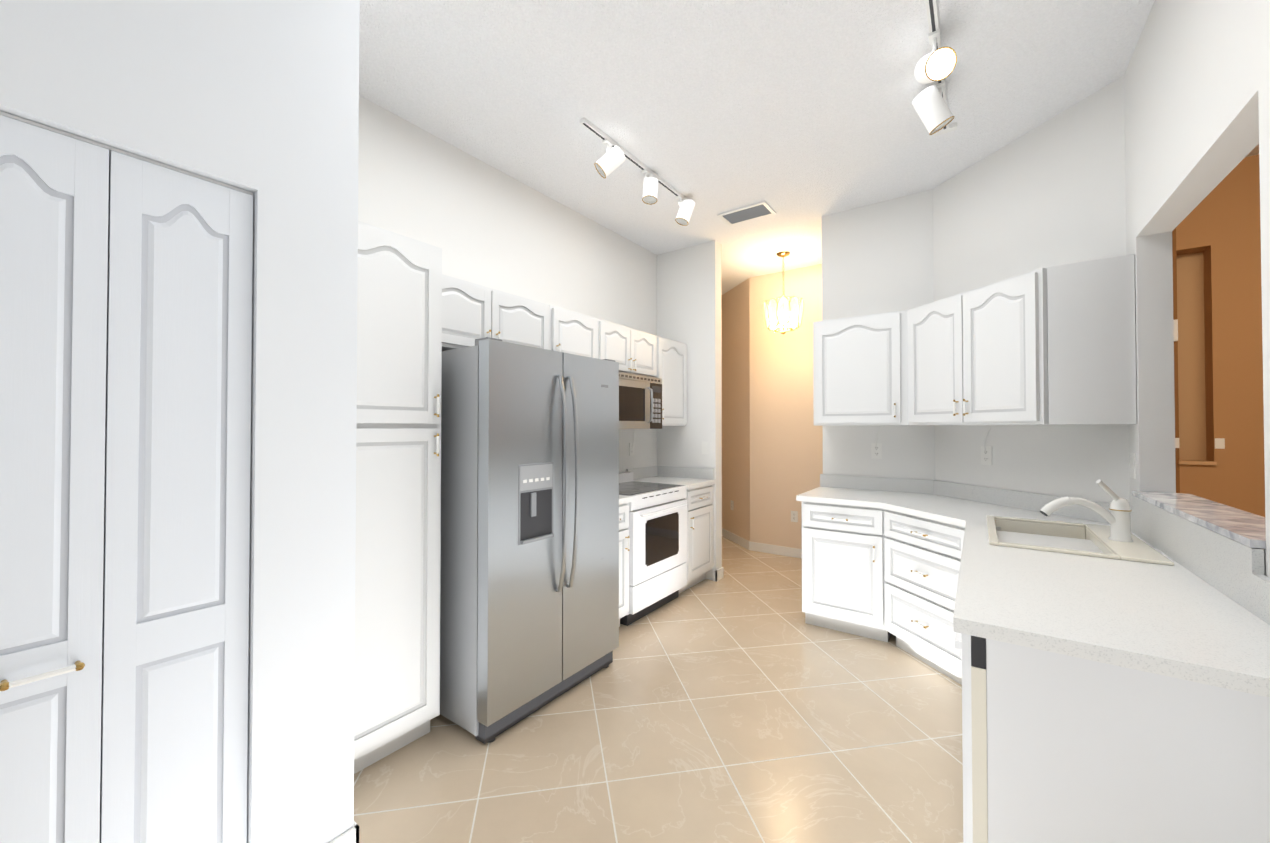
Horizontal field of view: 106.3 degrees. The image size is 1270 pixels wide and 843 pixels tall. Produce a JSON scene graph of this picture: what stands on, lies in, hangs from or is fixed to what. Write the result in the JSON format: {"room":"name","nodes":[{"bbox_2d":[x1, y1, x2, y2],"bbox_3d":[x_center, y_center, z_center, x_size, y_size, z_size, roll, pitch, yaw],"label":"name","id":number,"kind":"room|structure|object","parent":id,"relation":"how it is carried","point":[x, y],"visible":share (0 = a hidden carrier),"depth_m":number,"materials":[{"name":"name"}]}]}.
{"room":"kitchen","nodes":[
{"label":"kitchen","id":0,"kind":"room"},
{"bbox_2d":[0,0,359,842],"bbox_3d":[-2.033,-0.159,0.070,0.120,3.070,3.710,-1,-1,36],"label":"wall","id":1,"kind":"structure","parent":0,"point":[258,100],"depth_m":1.35,"materials":[{"name":"white paint"}]},
{"bbox_2d":[0,111,252,194],"bbox_3d":[-1.257,-0.646,1.136,0.040,0.007,0.549,-1,-1,36],"label":"door track","id":2,"kind":"object","parent":1,"relation":"attached to","point":[110,148],"visible":0.44,"depth_m":1.13,"materials":[{"name":"white"}]},
{"bbox_2d":[0,115,252,842],"bbox_3d":[-1.230,0.369,1.104,0.069,2.016,0.545,-1,-1,36],"label":"bifold closet door","id":3,"kind":"structure","parent":2,"relation":"hanging from","point":[125,356],"depth_m":1.13,"materials":[{"name":"white wood"}]},
{"bbox_2d":[329,821,358,842],"bbox_3d":[-2.024,1.326,0.052,0.133,0.100,3.722,-1,-1,36],"label":"baseboard","id":4,"kind":"structure","parent":1,"relation":"attached to","point":[351,835],"depth_m":1.50,"materials":[{"name":"white wood"}]},
{"bbox_2d":[358,95,656,472],"bbox_3d":[-1.814,-0.135,1.946,0.120,3.070,7.010,-1,-1,36],"label":"wall","id":5,"kind":"structure","parent":0,"point":[479,222],"depth_m":3.14,"materials":[{"name":"white paint"}]},
{"bbox_2d":[450,276,561,351],"bbox_3d":[-0.921,-0.565,2.786,0.348,0.370,0.978,-1,-1,36],"label":"upper cabinet","id":6,"kind":"object","parent":5,"relation":"attached to","point":[477,311],"depth_m":2.71,"materials":[{"name":"white paint"}]},
{"bbox_2d":[562,309,605,358],"bbox_3d":[-0.535,-0.558,3.321,0.348,0.370,0.598,-1,-1,36],"label":"upper cabinet","id":7,"kind":"object","parent":5,"relation":"attached to","point":[582,335],"depth_m":3.28,"materials":[{"name":"white paint"}]},
{"bbox_2d":[629,443,633,455],"bbox_3d":[-0.028,0.250,4.309,0.008,0.116,0.072,-1,-1,36],"label":"outlet","id":8,"kind":"object","parent":5,"relation":"attached to","point":[631,450],"visible":1,"depth_m":4.30,"materials":[{"name":"white plastic"}]},
{"bbox_2d":[606,321,657,377],"bbox_3d":[-0.193,-0.552,3.795,0.348,0.370,0.829,-1,-1,36],"label":"upper cabinet","id":9,"kind":"object","parent":5,"relation":"attached to","point":[636,351],"depth_m":3.74,"materials":[{"name":"white paint"}]},
{"bbox_2d":[619,372,661,428],"bbox_3d":[-0.133,-0.152,3.787,0.445,0.420,0.758,-1,-1,36],"label":"microwave","id":10,"kind":"object","parent":9,"relation":"attached to","point":[640,401],"visible":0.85,"depth_m":3.73,"materials":[{"name":"silver metal"}]},
{"bbox_2d":[658,336,686,425],"bbox_3d":[0.203,-0.345,4.342,0.348,0.770,0.520,-1,-1,36],"label":"upper cabinet","id":11,"kind":"object","parent":5,"relation":"attached to","point":[672,355],"depth_m":4.24,"materials":[{"name":"white paint"}]},
{"bbox_2d":[354,536,962,842],"bbox_3d":[2.104,1.454,2.301,9.800,0.100,12.200,-1,-1,36],"label":"floor","id":12,"kind":"structure","parent":0,"point":[741,701],"depth_m":2.03,"materials":[{"name":"tile"}]},
{"bbox_2d":[354,221,449,773],"bbox_3d":[-1.243,0.312,2.098,0.618,2.180,0.486,-1,-1,36],"label":"tall cabinet","id":13,"kind":"object","parent":12,"relation":"on","point":[418,312],"depth_m":1.95,"materials":[{"name":"white paint"}]},
{"bbox_2d":[440,337,618,743],"bbox_3d":[-0.665,0.525,2.619,0.897,1.767,0.911,-1,-1,36],"label":"refrigerator","id":14,"kind":"object","parent":12,"relation":"on","point":[529,597],"visible":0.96,"depth_m":2.21,"materials":[{"name":"grey metal"}]},
{"bbox_2d":[619,501,631,626],"bbox_3d":[-0.396,0.982,3.264,0.618,0.869,0.401,-1,-1,36],"label":"base cabinet","id":15,"kind":"object","parent":12,"relation":"on","point":[624,538],"depth_m":3.19,"materials":[{"name":"white paint"}]},
{"bbox_2d":[619,495,631,500],"bbox_3d":[-0.390,0.529,3.268,0.629,0.035,0.400,-1,-1,36],"label":"countertop","id":16,"kind":"structure","parent":15,"relation":"on","point":[621,498],"depth_m":3.20,"materials":[{"name":"white stone"}]},
{"bbox_2d":[619,472,687,625],"bbox_3d":[-0.027,0.930,3.718,0.652,0.985,0.758,-1,-1,36],"label":"electric range","id":17,"kind":"object","parent":12,"relation":"on","point":[658,533],"visible":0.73,"depth_m":3.51,"materials":[{"name":"white metal"}]},
{"bbox_2d":[622,481,715,592],"bbox_3d":[0.319,0.995,4.255,0.618,0.869,0.498,-1,-1,36],"label":"base cabinet","id":18,"kind":"object","parent":12,"relation":"on","point":[700,561],"depth_m":4.06,"materials":[{"name":"white paint"}]},
{"bbox_2d":[634,477,713,488],"bbox_3d":[0.324,0.542,4.259,0.629,0.035,0.498,-1,-1,36],"label":"countertop","id":19,"kind":"structure","parent":18,"relation":"on","point":[690,482],"depth_m":4.23,"materials":[{"name":"white stone"}]},
{"bbox_2d":[802,506,855,634],"bbox_3d":[1.535,0.984,3.380,0.520,0.869,0.617,-1,-1,36],"label":"base cabinet","id":20,"kind":"object","parent":12,"relation":"on","point":[828,536],"depth_m":3.18,"materials":[{"name":"white paint"}]},
{"bbox_2d":[856,510,963,678],"bbox_3d":[1.906,0.976,2.776,0.929,0.869,0.858,-1,-1,36],"label":"base cabinet","id":21,"kind":"object","parent":12,"relation":"on","point":[907,565],"depth_m":2.79,"materials":[{"name":"white paint"}]},
{"bbox_2d":[796,486,983,517],"bbox_3d":[1.879,0.525,2.982,1.602,0.035,0.871,-1,-1,36],"label":"countertop","id":22,"kind":"structure","parent":21,"relation":"on","point":[824,497],"depth_m":3.10,"materials":[{"name":"white stone"}]},
{"bbox_2d":[952,634,1269,842],"bbox_3d":[1.504,0.961,1.614,0.618,0.869,1.498,-1,-1,36],"label":"base cabinet","id":23,"kind":"object","parent":12,"relation":"on","point":[1055,749],"depth_m":1.04,"materials":[{"name":"white paint"}]},
{"bbox_2d":[952,514,1269,697],"bbox_3d":[1.531,0.509,1.669,0.632,0.035,1.666,-1,-1,36],"label":"countertop","id":24,"kind":"structure","parent":23,"relation":"on","point":[1176,622],"depth_m":1.20,"materials":[{"name":"white stone"}]},
{"bbox_2d":[984,486,1175,565],"bbox_3d":[1.833,0.503,2.052,0.505,0.382,0.719,-1,-1,36],"label":"sink","id":25,"kind":"object","parent":24,"relation":"in","point":[1144,531],"depth_m":2.06,"materials":[{"name":"white ceramic"}]},
{"bbox_2d":[657,240,721,579],"bbox_3d":[0.504,-0.102,4.522,0.630,3.070,0.120,-1,-1,36],"label":"wall","id":26,"kind":"structure","parent":0,"point":[689,297],"depth_m":4.40,"materials":[{"name":"white paint"}]},
{"bbox_2d":[713,567,723,581],"bbox_3d":[0.755,1.383,4.322,0.038,0.095,0.144,-1,-1,36],"label":"baseboard","id":27,"kind":"structure","parent":26,"relation":"attached to","point":[718,574],"depth_m":4.29,"materials":[{"name":"white wood"}]},
{"bbox_2d":[721,287,721,490],"bbox_3d":[0.543,-0.102,4.575,0.630,3.070,0.009,-1,-1,36],"label":"wall","id":28,"kind":"structure","parent":0,"point":[721,388],"depth_m":4.39,"materials":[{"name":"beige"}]},
{"bbox_2d":[722,278,749,540],"bbox_3d":[1.138,-0.081,6.233,0.120,3.070,1.750,0,-1,-14],"label":"wall","id":29,"kind":"structure","parent":0,"point":[735,399],"depth_m":5.69,"materials":[{"name":"beige"}]},
{"bbox_2d":[359,0,1154,294],"bbox_3d":[0.255,-1.698,3.674,5.240,0.100,12.200,-1,-1,36],"label":"ceiling","id":30,"kind":"structure","parent":0,"point":[801,118],"depth_m":2.40,"materials":[{"name":"white paint"}]},
{"bbox_2d":[580,117,694,225],"bbox_3d":[0.070,-1.540,3.090,0.173,0.230,1.200,-1,-1,36],"label":"track light","id":31,"kind":"object","parent":30,"relation":"attached to","point":[611,160],"visible":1,"depth_m":3.06,"materials":[{"name":"white painted metal"},{"name":"glass"}]},
{"bbox_2d":[717,201,775,225],"bbox_3d":[0.881,-1.640,3.764,0.390,0.012,0.240,-1,-1,36],"label":"ceiling vent","id":32,"kind":"object","parent":30,"relation":"in","point":[761,209],"visible":0.98,"depth_m":3.75,"materials":[{"name":"white metal"}]},
{"bbox_2d":[764,251,803,333],"bbox_3d":[1.449,-1.241,4.632,0.360,0.789,0.370,-1,-1,36],"label":"pendant chandelier","id":33,"kind":"object","parent":30,"relation":"hanging from","point":[784,313],"visible":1,"depth_m":4.58,"materials":[{"name":"glass"}]},
{"bbox_2d":[912,0,956,136],"bbox_3d":[1.078,-1.548,1.784,0.198,0.246,2.300,-1,-1,36],"label":"track light","id":34,"kind":"object","parent":30,"relation":"attached to","point":[937,64],"visible":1,"depth_m":2.09,"materials":[{"name":"white painted metal"},{"name":"glass"}]},
{"bbox_2d":[749,264,822,548],"bbox_3d":[2.457,-0.101,4.606,2.780,3.070,0.120,-1,-1,36],"label":"wall","id":35,"kind":"structure","parent":0,"point":[786,451],"depth_m":5.15,"materials":[{"name":"beige paint"}]},
{"bbox_2d":[722,528,801,557],"bbox_3d":[2.155,1.397,5.416,4.018,0.095,1.137,-1,-1,36],"label":"baseboard","id":36,"kind":"structure","parent":35,"relation":"attached to","point":[769,548],"depth_m":5.25,"materials":[{"name":"white wood"}]},
{"bbox_2d":[791,511,797,521],"bbox_3d":[1.693,1.010,5.063,0.072,0.116,0.008,-1,-1,36],"label":"outlet","id":37,"kind":"object","parent":35,"relation":"attached to","point":[794,516],"visible":1,"depth_m":5.06,"materials":[{"name":"white plastic"}]},
{"bbox_2d":[822,189,934,479],"bbox_3d":[1.862,-0.114,3.617,0.810,3.070,0.120,-1,-1,36],"label":"wall","id":38,"kind":"structure","parent":0,"point":[877,258],"depth_m":3.57,"materials":[{"name":"white paint"}]},
{"bbox_2d":[813,312,891,425],"bbox_3d":[1.665,-0.356,3.444,0.656,0.770,0.389,-1,-1,36],"label":"upper cabinet","id":39,"kind":"object","parent":38,"relation":"attached to","point":[852,356],"depth_m":3.35,"materials":[{"name":"white paint"}]},
{"bbox_2d":[871,443,881,458],"bbox_3d":[1.812,0.221,3.570,0.072,0.116,0.008,-1,-1,36],"label":"outlet","id":40,"kind":"object","parent":38,"relation":"attached to","point":[876,453],"visible":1,"depth_m":3.57,"materials":[{"name":"white plastic"}]},
{"bbox_2d":[933,75,1129,503],"bbox_3d":[2.292,-0.124,2.828,0.120,3.070,1.117,0,-1,-12],"label":"wall","id":41,"kind":"structure","parent":0,"point":[1050,192],"depth_m":2.66,"materials":[{"name":"white paint"}]},
{"bbox_2d":[892,266,1051,425],"bbox_3d":[1.987,-0.364,2.844,0.655,0.770,0.818,-1,-1,36],"label":"upper cabinet","id":42,"kind":"object","parent":41,"relation":"attached to","point":[925,338],"depth_m":2.90,"materials":[{"name":"white paint"}]},
{"bbox_2d":[956,282,1039,413],"bbox_3d":[1.936,-0.368,2.547,0.305,0.609,0.276,-1,-1,36],"label":"upper cabinet","id":43,"kind":"object","parent":42,"relation":"attached to","point":[1000,325],"depth_m":2.53,"materials":[{"name":"white paint"}]},
{"bbox_2d":[981,446,991,464],"bbox_3d":[2.193,0.213,2.973,0.008,0.116,0.072,0,-1,-12],"label":"outlet","id":44,"kind":"object","parent":41,"relation":"attached to","point":[986,457],"visible":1,"depth_m":2.97,"materials":[{"name":"white plastic"}]},
{"bbox_2d":[1052,258,1111,424],"bbox_3d":[2.335,-0.367,2.595,0.201,0.770,0.816,-1,-1,36],"label":"upper cabinet","id":45,"kind":"object","parent":41,"relation":"attached to","point":[1081,300],"depth_m":2.25,"materials":[{"name":"white paint"}]},
{"bbox_2d":[1124,0,1269,577],"bbox_3d":[0.611,-0.163,-0.238,0.110,3.070,6.303,-1,-1,36],"label":"wall","id":46,"kind":"structure","parent":0,"point":[1197,98],"depth_m":1.75,"materials":[{"name":"white paint"}]},
{"bbox_2d":[1129,453,1135,478],"bbox_3d":[2.294,0.203,2.199,0.014,0.116,0.072,-1,-1,36],"label":"light switch","id":47,"kind":"object","parent":46,"relation":"attached to","point":[1132,464],"visible":0.98,"depth_m":2.19,"materials":[{"name":"white plastic"}]},
{"bbox_2d":[1132,491,1265,548],"bbox_3d":[1.964,0.314,1.621,0.175,0.021,1.146,-1,-1,36],"label":"sill","id":48,"kind":"structure","parent":46,"relation":"on","point":[1245,528],"depth_m":1.53,"materials":[{"name":"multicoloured stone"}]},
{"bbox_2d":[1269,447,1269,490],"bbox_3d":[1.527,0.119,1.131,0.008,0.116,0.072,-1,-1,36],"label":"light switch","id":49,"kind":"object","parent":46,"relation":"attached to","point":[1269,468],"visible":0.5,"depth_m":1.16,"materials":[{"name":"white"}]},
{"bbox_2d":[1172,154,1264,516],"bbox_3d":[7.181,-0.713,4.857,4.520,4.300,0.360,-1,-1,36],"label":"wall","id":50,"kind":"structure","parent":0,"point":[1217,318],"depth_m":5.24,"materials":[{"name":"brown paint"}]},
{"bbox_2d":[1175,438,1178,447],"bbox_3d":[6.155,0.244,5.431,0.070,0.114,0.007,-1,-1,36],"label":"outlet","id":51,"kind":"object","parent":50,"relation":"attached to","point":[1176,439],"depth_m":5.42,"materials":[{"name":"white plastic"}]},
{"bbox_2d":[1215,438,1224,448],"bbox_3d":[6.427,0.242,5.235,0.070,0.114,0.007,-1,-1,36],"label":"outlet","id":52,"kind":"object","parent":50,"relation":"attached to","point":[1219,443],"depth_m":5.23,"materials":[{"name":"white plastic"}]},
{"bbox_2d":[1246,144,1258,156],"bbox_3d":[4.230,-2.965,0.825,4.560,0.100,12.200,-1,-1,36],"label":"ceiling","id":53,"kind":"structure","parent":0,"point":[1255,151],"depth_m":5.07,"materials":[{"name":"beige paint"}]}
]}

